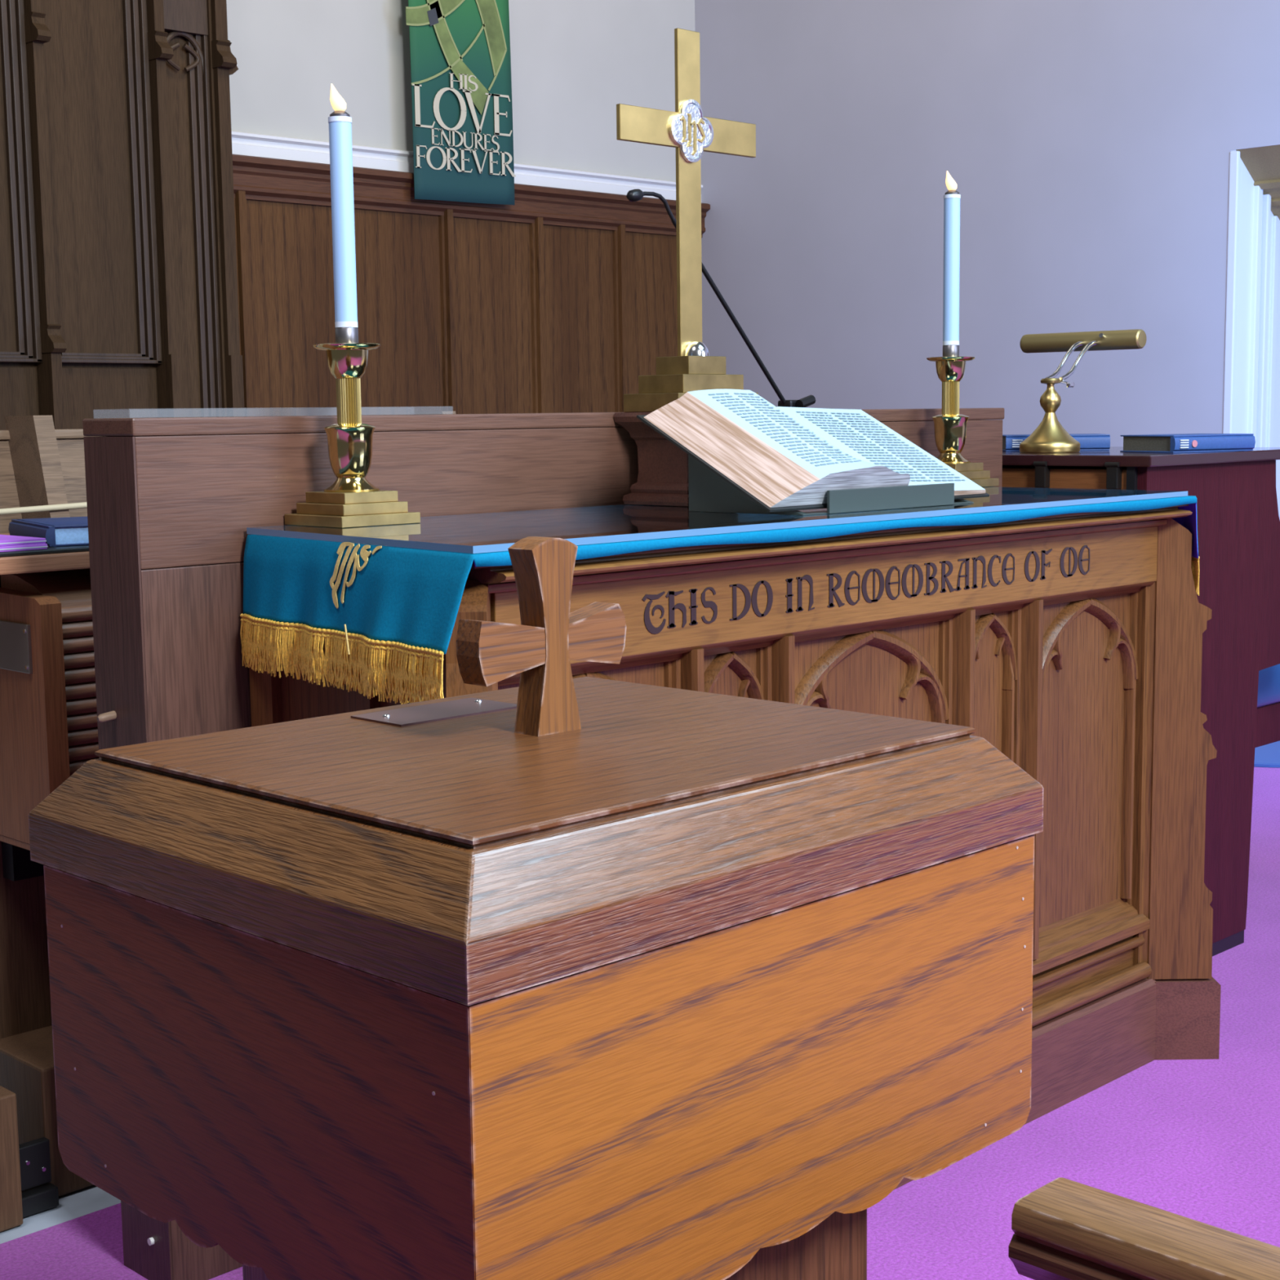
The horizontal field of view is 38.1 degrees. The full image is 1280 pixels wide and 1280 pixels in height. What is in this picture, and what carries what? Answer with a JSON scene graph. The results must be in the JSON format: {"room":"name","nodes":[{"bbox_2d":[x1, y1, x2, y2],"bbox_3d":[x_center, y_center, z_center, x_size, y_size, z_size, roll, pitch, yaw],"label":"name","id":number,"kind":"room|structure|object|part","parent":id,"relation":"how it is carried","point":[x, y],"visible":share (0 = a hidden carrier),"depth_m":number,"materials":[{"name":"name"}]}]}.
{"room":"house of worship","nodes":[
{"label":"house of worship","id":0,"kind":"room"},
{"bbox_2d":[226,0,694,181],"bbox_3d":[-2.840,-1.596,5.456,0.120,4.200,8.970,6,10,44],"label":"wall","id":1,"kind":"structure","parent":0,"point":[573,61],"depth_m":7.65,"materials":[{"name":"beige paint"}]},
{"bbox_2d":[405,0,515,204],"bbox_3d":[-0.709,-2.393,7.285,0.020,1.327,0.541,6,10,44],"label":"banner","id":2,"kind":"object","parent":1,"relation":"hanging from","point":[460,59],"visible":1,"depth_m":7.32,"materials":[{"name":"green fabric"}]},
{"bbox_2d":[231,130,702,199],"bbox_3d":[-0.792,-1.887,7.383,0.040,0.090,3.020,6,10,44],"label":"trim","id":3,"kind":"structure","parent":1,"relation":"attached to","point":[247,144],"depth_m":7.23,"materials":[{"name":"white paint"}]},
{"bbox_2d":[232,154,710,416],"bbox_3d":[-2.807,-0.531,5.460,0.085,2.084,8.820,6,10,44],"label":"wainscoting","id":4,"kind":"structure","parent":1,"relation":"attached to","point":[554,300],"depth_m":7.46,"materials":[{"name":"brown wood"}]},
{"bbox_3d":[-0.775,-1.766,7.381,0.085,0.149,3.020,6,10,44],"label":"cap rail","id":5,"kind":"part","parent":4,"relation":"part of","materials":[{"name":"brown wood"}]},
{"bbox_2d":[0,766,1279,1279],"bbox_3d":[0.826,0.803,2.993,8.900,0.060,10.220,6,10,44],"label":"floor","id":6,"kind":"structure","parent":0,"point":[1197,1140],"depth_m":2.81,"materials":[{"name":"carpet"}]},
{"bbox_2d":[0,533,99,1231],"bbox_3d":[-0.765,0.274,3.108,0.560,1.003,1.160,6,10,44],"label":"organ console","id":7,"kind":"object","parent":6,"relation":"on","point":[49,725],"visible":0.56,"depth_m":2.69,"materials":[{"name":"brown wood"}]},
{"bbox_3d":[-0.675,0.409,3.146,0.015,0.324,0.905,6,10,44],"label":"knee panel","id":8,"kind":"part","parent":7,"relation":"part of","materials":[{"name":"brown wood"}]},
{"bbox_3d":[-1.015,0.098,2.815,0.530,0.365,0.032,6,10,44],"label":"panel","id":9,"kind":"part","parent":7,"relation":"part of","materials":[{"name":"brown wood"}]},
{"bbox_2d":[0,545,88,556],"bbox_3d":[-0.874,-0.149,2.830,0.330,0.006,0.425,6,10,44],"label":"folder","id":10,"kind":"object","parent":7,"relation":"on","point":[57,549],"visible":0.02,"depth_m":2.64,"materials":[{"name":"black leather"}]},
{"bbox_2d":[0,543,48,551],"bbox_3d":[-0.951,-0.136,2.672,0.206,0.008,0.103,6,10,44],"label":"booklet","id":11,"kind":"object","parent":10,"relation":"on","point":[37,546],"visible":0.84,"depth_m":2.61,"materials":[{"name":"purple paper"}]},
{"bbox_2d":[0,534,46,546],"bbox_3d":[-0.952,-0.144,2.672,0.202,0.008,0.103,6,10,44],"label":"booklet","id":12,"kind":"object","parent":11,"relation":"on","point":[5,540],"visible":1,"depth_m":2.62,"materials":[{"name":"purple paper"}]},
{"bbox_2d":[8,516,88,546],"bbox_3d":[-0.846,-0.167,2.819,0.170,0.030,0.235,-5,8,-31],"label":"hymnal","id":13,"kind":"object","parent":10,"relation":"on","point":[71,531],"visible":0.44,"depth_m":2.71,"materials":[{"name":"blue fabric"}]},
{"bbox_3d":[-0.734,-0.169,3.106,0.540,0.024,1.035,6,10,44],"label":"lid","id":14,"kind":"part","parent":7,"relation":"part of","materials":[{"name":"brown wood"}]},
{"bbox_2d":[0,0,244,430],"bbox_3d":[-2.179,-1.192,5.791,0.290,3.300,2.097,6,10,44],"label":"wood panel","id":15,"kind":"object","parent":6,"relation":"on","point":[118,282],"visible":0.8,"depth_m":6.16,"materials":[{"name":"brown wood"}]},
{"bbox_3d":[-2.160,-0.353,5.871,0.017,1.015,0.577,6,10,44],"label":"panel","id":16,"kind":"part","parent":15,"relation":"part of","materials":[{"name":"brown wood"}]},
{"bbox_3d":[-2.175,-1.848,5.671,0.047,1.970,0.613,6,10,44],"label":"panel moulding","id":17,"kind":"part","parent":15,"relation":"part of","materials":[{"name":"brown wood"}]},
{"bbox_3d":[-1.776,-0.405,6.254,0.017,1.015,0.361,6,10,44],"label":"panel","id":18,"kind":"part","parent":15,"relation":"part of","materials":[{"name":"brown wood"}]},
{"bbox_3d":[-1.791,-1.899,6.054,0.047,1.970,0.397,6,10,44],"label":"panel moulding","id":19,"kind":"part","parent":15,"relation":"part of","materials":[{"name":"brown wood"}]},
{"bbox_3d":[-1.506,-1.724,6.363,0.047,2.400,0.064,6,10,44],"label":"panel moulding","id":20,"kind":"part","parent":15,"relation":"part of","materials":[{"name":"brown wood"}]},
{"bbox_2d":[0,411,455,533],"bbox_3d":[-0.987,0.101,3.935,0.180,1.152,1.727,6,10,44],"label":"pew","id":21,"kind":"object","parent":6,"relation":"on","point":[42,474],"visible":0.05,"depth_m":3.66,"materials":[{"name":"brown wood"}]},
{"bbox_3d":[-1.001,-0.279,3.791,1.586,0.040,0.104,-7,9,-40],"label":"rail","id":22,"kind":"part","parent":21,"relation":"part of","materials":[{"name":"beige wood"}]},
{"bbox_3d":[-1.042,0.046,3.966,0.030,0.955,1.700,6,10,44],"label":"backrest","id":23,"kind":"part","parent":21,"relation":"part of","materials":[{"name":"brown wood"}]},
{"bbox_3d":[-1.048,-0.437,3.908,0.050,0.019,1.700,6,10,44],"label":"cap rail","id":24,"kind":"part","parent":21,"relation":"part of","materials":[{"name":"brown wood"}]},
{"bbox_2d":[28,536,1043,1279],"bbox_3d":[-0.061,0.457,1.318,0.460,1.056,0.525,6,10,44],"label":"baptismal font","id":25,"kind":"object","parent":6,"relation":"on","point":[553,975],"visible":1,"depth_m":1.11,"materials":[{"name":"brown wood"}]},
{"bbox_3d":[-0.236,0.274,1.115,0.444,0.213,0.020,6,10,44],"label":"panel","id":26,"kind":"part","parent":25,"relation":"part of","materials":[{"name":"brown wood"}]},
{"bbox_3d":[-0.065,0.108,1.276,0.460,0.068,0.525,6,10,44],"label":"lid","id":27,"kind":"part","parent":25,"relation":"part of","materials":[{"name":"brown wood"}]},
{"bbox_3d":[-0.059,0.613,1.338,0.316,0.580,0.314,6,10,44],"label":"stem","id":28,"kind":"part","parent":25,"relation":"part of","materials":[{"name":"brown wood"}]},
{"bbox_3d":[0.090,0.266,1.140,0.020,0.213,0.516,6,10,44],"label":"panel","id":29,"kind":"part","parent":25,"relation":"part of","materials":[{"name":"brown wood"}]},
{"bbox_2d":[82,408,1004,1279],"bbox_3d":[-0.003,0.198,3.071,0.126,1.143,1.933,6,10,44],"label":"wooden partition","id":30,"kind":"object","parent":6,"relation":"on","point":[171,502],"visible":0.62,"depth_m":2.42,"materials":[{"name":"brown wood"}]},
{"bbox_3d":[0.007,0.291,3.091,0.123,0.954,1.900,6,10,44],"label":"panel","id":31,"kind":"part","parent":30,"relation":"part of","materials":[{"name":"brown wood"}]},
{"bbox_2d":[626,188,815,407],"bbox_3d":[0.197,-0.097,3.756,0.260,1.558,0.594,6,10,44],"label":"microphone stand","id":32,"kind":"object","parent":6,"relation":"on","point":[633,195],"visible":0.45,"depth_m":3.69,"materials":[{"name":"black metal"}]},
{"bbox_2d":[248,503,1221,1189],"bbox_3d":[0.225,0.304,2.816,0.567,0.988,1.743,6,10,44],"label":"table","id":33,"kind":"object","parent":6,"relation":"on","point":[1071,644],"visible":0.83,"depth_m":2.98,"materials":[{"name":"brown wood"}]},
{"bbox_3d":[-0.335,0.369,2.327,0.460,0.952,0.034,6,10,44],"label":"frame","id":34,"kind":"part","parent":33,"relation":"part of","materials":[{"name":"brown wood"}]},
{"bbox_3d":[-0.077,0.305,2.299,0.014,0.551,0.318,6,10,44],"label":"panel","id":35,"kind":"part","parent":33,"relation":"part of","materials":[{"name":"brown wood"}]},
{"bbox_2d":[240,495,1199,704],"bbox_3d":[0.204,-0.104,2.777,0.527,0.176,1.703,6,10,44],"label":"altar cloth","id":36,"kind":"object","parent":33,"relation":"on","point":[366,602],"visible":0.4,"depth_m":2.22,"materials":[{"name":"blue fabric"}]},
{"bbox_2d":[246,486,1187,553],"bbox_3d":[0.187,-0.192,2.751,0.516,0.008,1.567,6,10,44],"label":"glass tabletop","id":37,"kind":"object","parent":36,"relation":"on","point":[486,532],"visible":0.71,"depth_m":2.43,"materials":[{"name":"blue"}]},
{"bbox_2d":[284,327,420,528],"bbox_3d":[-0.384,-0.282,2.449,0.128,0.258,0.128,6,10,44],"label":"candlestick","id":38,"kind":"object","parent":37,"relation":"on","point":[351,500],"visible":1,"depth_m":2.43,"materials":[{"name":"gold metal"}]},
{"bbox_2d":[328,83,357,327],"bbox_3d":[-0.387,-0.565,2.415,0.030,0.311,0.030,6,10,44],"label":"candle","id":39,"kind":"object","parent":38,"relation":"on","point":[340,122],"visible":1,"depth_m":2.40,"materials":[{"name":"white wax"}]},
{"bbox_2d":[334,327,358,342],"bbox_3d":[-0.385,-0.398,2.435,0.030,0.024,0.030,6,10,44],"label":"socket","id":40,"kind":"object","parent":38,"relation":"attached to","point":[343,335],"depth_m":2.42,"materials":[{"name":"silver metal"}]},
{"bbox_2d":[325,349,368,378],"bbox_3d":[-0.385,-0.363,2.439,0.056,0.038,0.056,6,10,44],"label":"cup","id":41,"kind":"object","parent":38,"relation":"on","point":[342,363],"depth_m":2.42,"materials":[{"name":"gold metal"}]},
{"bbox_2d":[613,412,688,506],"bbox_3d":[0.119,-0.291,2.937,0.158,0.142,0.294,6,10,44],"label":"pedestal","id":42,"kind":"object","parent":37,"relation":"on","point":[663,466],"visible":0.32,"depth_m":2.85,"materials":[{"name":"brown wood"}]},
{"bbox_2d":[616,27,758,412],"bbox_3d":[0.077,-0.650,2.893,0.120,0.582,0.307,6,10,44],"label":"cross","id":43,"kind":"object","parent":42,"relation":"on","point":[686,129],"visible":0.95,"depth_m":2.88,"materials":[{"name":"gold metal"}]},
{"bbox_2d":[636,389,989,512],"bbox_3d":[0.274,-0.288,2.740,0.273,0.168,0.515,6,10,44],"label":"bible","id":44,"kind":"object","parent":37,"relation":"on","point":[781,459],"visible":1,"depth_m":2.63,"materials":[{"name":"white paper"}]},
{"bbox_2d":[688,454,973,515],"bbox_3d":[0.283,-0.258,2.742,0.239,0.121,0.446,6,10,44],"label":"book stand","id":45,"kind":"object","parent":37,"relation":"on","point":[708,491],"visible":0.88,"depth_m":2.64,"materials":[{"name":"grey metal"}]},
{"bbox_2d":[926,345,999,487],"bbox_3d":[0.569,-0.410,3.400,0.128,0.258,0.128,6,10,44],"label":"candlestick","id":46,"kind":"object","parent":37,"relation":"on","point":[949,427],"visible":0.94,"depth_m":3.38,"materials":[{"name":"gold metal"}]},
{"bbox_2d":[942,345,959,356],"bbox_3d":[0.568,-0.526,3.385,0.030,0.024,0.030,6,10,44],"label":"socket","id":47,"kind":"object","parent":46,"relation":"attached to","point":[948,350],"depth_m":3.37,"materials":[{"name":"silver metal"}]},
{"bbox_2d":[935,360,966,382],"bbox_3d":[0.568,-0.491,3.390,0.056,0.038,0.056,6,10,44],"label":"cup","id":48,"kind":"object","parent":46,"relation":"on","point":[946,371],"depth_m":3.37,"materials":[{"name":"gold metal"}]},
{"bbox_2d":[942,170,960,345],"bbox_3d":[0.566,-0.693,3.365,0.030,0.311,0.030,6,10,44],"label":"candle","id":49,"kind":"object","parent":46,"relation":"on","point":[952,197],"visible":1,"depth_m":3.35,"materials":[{"name":"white wax"}]},
{"bbox_3d":[0.111,0.280,2.487,0.014,0.551,0.140,6,10,44],"label":"panel","id":50,"kind":"part","parent":33,"relation":"part of","materials":[{"name":"brown wood"}]},
{"bbox_3d":[0.335,-0.023,2.663,0.060,0.020,1.480,6,10,44],"label":"moulding","id":51,"kind":"part","parent":33,"relation":"part of","materials":[{"name":"brown wood"}]},
{"bbox_3d":[0.352,-0.141,2.629,0.113,0.034,1.532,6,10,44],"label":"cornice","id":52,"kind":"part","parent":33,"relation":"part of","materials":[{"name":"brown wood"}]},
{"bbox_3d":[0.321,0.252,2.697,0.014,0.551,0.376,6,10,44],"label":"panel","id":53,"kind":"part","parent":33,"relation":"part of","materials":[{"name":"brown wood"}]},
{"bbox_3d":[0.535,0.223,2.910,0.014,0.551,0.136,6,10,44],"label":"panel","id":54,"kind":"part","parent":33,"relation":"part of","materials":[{"name":"brown wood"}]},
{"bbox_3d":[0.731,0.197,3.106,0.014,0.551,0.320,6,10,44],"label":"panel","id":55,"kind":"part","parent":33,"relation":"part of","materials":[{"name":"brown wood"}]},
{"bbox_3d":[0.344,0.547,2.731,0.064,0.060,1.480,6,10,44],"label":"sill","id":56,"kind":"part","parent":33,"relation":"part of","materials":[{"name":"brown wood"}]},
{"bbox_3d":[0.347,0.619,2.737,0.070,0.100,1.480,6,10,44],"label":"moulding","id":57,"kind":"part","parent":33,"relation":"part of","materials":[{"name":"brown wood"}]},
{"bbox_3d":[0.716,0.228,3.374,0.460,0.952,0.034,6,10,44],"label":"frame","id":58,"kind":"part","parent":33,"relation":"part of","materials":[{"name":"brown wood"}]},
{"bbox_2d":[1001,446,1279,956],"bbox_3d":[0.733,0.080,4.350,1.455,1.050,0.805,6,10,44],"label":"piano","id":59,"kind":"object","parent":6,"relation":"on","point":[1238,521],"visible":0.2,"depth_m":3.82,"materials":[{"name":"brown wood"}]},
{"bbox_2d":[1002,433,1110,451],"bbox_3d":[0.903,-0.432,4.054,0.220,0.034,0.161,0,7,5],"label":"hymnal","id":60,"kind":"object","parent":59,"relation":"on","point":[1088,442],"visible":0.57,"depth_m":3.98,"materials":[{"name":"blue paper"}]},
{"bbox_3d":[0.469,0.069,4.085,1.350,0.902,0.019,6,10,44],"label":"panel","id":61,"kind":"part","parent":59,"relation":"part of","materials":[{"name":"brown wood"}]},
{"bbox_2d":[1019,328,1146,453],"bbox_3d":[0.874,-0.524,3.909,0.291,0.252,0.248,6,10,44],"label":"lamp","id":62,"kind":"object","parent":59,"relation":"on","point":[1050,436],"visible":1,"depth_m":3.87,"materials":[{"name":"gold metal"}]},
{"bbox_3d":[0.897,-0.587,3.901,0.010,0.087,0.151,6,10,44],"label":"arm","id":63,"kind":"part","parent":62,"relation":"part of","materials":[{"name":"silver metal"}]},
{"bbox_3d":[0.921,-0.584,3.877,0.010,0.087,0.151,6,10,44],"label":"arm","id":64,"kind":"part","parent":62,"relation":"part of","materials":[{"name":"silver metal"}]},
{"bbox_3d":[0.946,-0.639,3.969,0.291,0.041,0.041,6,10,44],"label":"lamp shade","id":65,"kind":"part","parent":62,"relation":"part of","materials":[{"name":"gold metal"}]},
{"bbox_2d":[1098,333,1106,338],"bbox_3d":[0.975,-0.640,3.906,0.010,0.014,0.017,6,10,44],"label":"switch","id":66,"kind":"object","parent":62,"relation":"attached to","point":[1101,335],"depth_m":3.90,"materials":[{"name":"gold metal"}]},
{"bbox_3d":[0.705,-0.427,4.266,1.455,0.022,0.728,6,10,44],"label":"lid","id":67,"kind":"part","parent":59,"relation":"part of","materials":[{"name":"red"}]},
{"bbox_2d":[1120,433,1255,453],"bbox_3d":[1.122,-0.404,3.799,0.215,0.034,0.161,-4,8,-27],"label":"hymnal","id":68,"kind":"object","parent":59,"relation":"on","point":[1180,442],"visible":1,"depth_m":3.74,"materials":[{"name":"blue paper"}]},
{"bbox_3d":[1.233,0.128,3.873,0.036,0.998,0.780,6,10,44],"label":"panel","id":69,"kind":"part","parent":59,"relation":"part of","materials":[{"name":"brown wood"}]},
{"bbox_2d":[1008,1177,1279,1279],"bbox_3d":[0.654,0.736,1.247,0.908,0.500,0.082,6,10,44],"label":"rail","id":70,"kind":"object","parent":6,"relation":"on","point":[1064,1228],"visible":1,"depth_m":1.46,"materials":[{"name":"brown wood"}]},
{"bbox_3d":[0.651,0.535,1.223,0.908,0.037,0.082,6,10,44],"label":"bed moulding","id":71,"kind":"part","parent":70,"relation":"part of","materials":[{"name":"brown wood"}]},
{"bbox_2d":[1253,740,1279,767],"bbox_3d":[2.088,0.357,6.219,0.700,0.011,0.700,6,10,44],"label":"floor mat","id":72,"kind":"object","parent":6,"relation":"on","point":[1268,755],"visible":0.1,"depth_m":6.03,"materials":[{"name":"blue"}]},
{"bbox_2d":[1254,663,1279,747],"bbox_3d":[1.121,0.284,4.683,0.970,0.555,0.390,6,10,44],"label":"piano bench","id":73,"kind":"object","parent":6,"relation":"on","point":[1268,715],"visible":0.02,"depth_m":4.35,"materials":[{"name":"brown wood"}]},
{"bbox_3d":[1.119,0.170,4.669,0.930,0.095,0.350,6,10,44],"label":"frame","id":74,"kind":"part","parent":73,"relation":"part of","materials":[{"name":"brown wood"}]},
{"bbox_2d":[1257,663,1279,707],"bbox_3d":[1.118,0.065,4.656,0.970,0.115,0.390,6,10,44],"label":"cushion","id":75,"kind":"object","parent":73,"relation":"on","point":[1268,683],"depth_m":4.33,"materials":[{"name":"blue fabric"}]},
{"bbox_2d":[694,0,1279,446],"bbox_3d":[3.376,-1.786,6.361,7.400,4.200,1.400,6,10,44],"label":"wall","id":76,"kind":"structure","parent":0,"point":[1086,146],"depth_m":7.37,"materials":[{"name":"purple paint"}]},
{"bbox_2d":[1222,144,1279,519],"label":"door","id":77,"kind":"structure","parent":76,"relation":"in","point":[1251,386],"depth_m":6.77,"materials":[{"name":"white paint"}]},
{"bbox_3d":[2.141,-0.732,6.753,0.032,2.045,0.020,6,10,44],"label":"jamb moulding","id":78,"kind":"part","parent":77,"relation":"part of","materials":[{"name":"white paint"}]},
{"bbox_3d":[2.258,-0.696,6.871,0.038,1.942,0.035,6,10,44],"label":"jamb moulding","id":79,"kind":"part","parent":77,"relation":"part of","materials":[{"name":"white paint"}]},
{"bbox_3d":[2.294,-0.683,6.900,0.050,1.907,0.025,6,10,44],"label":"jamb moulding","id":80,"kind":"part","parent":77,"relation":"part of","materials":[{"name":"white paint"}]},
{"bbox_3d":[3.214,-1.530,5.844,2.666,0.084,0.112,6,10,44],"label":"soffit trim","id":81,"kind":"part","parent":77,"relation":"part of","materials":[{"name":"white wood"}]},
{"bbox_3d":[2.364,-0.659,6.986,0.032,1.838,0.040,6,10,44],"label":"jamb moulding","id":82,"kind":"part","parent":77,"relation":"part of","materials":[{"name":"white paint"}]}
]}

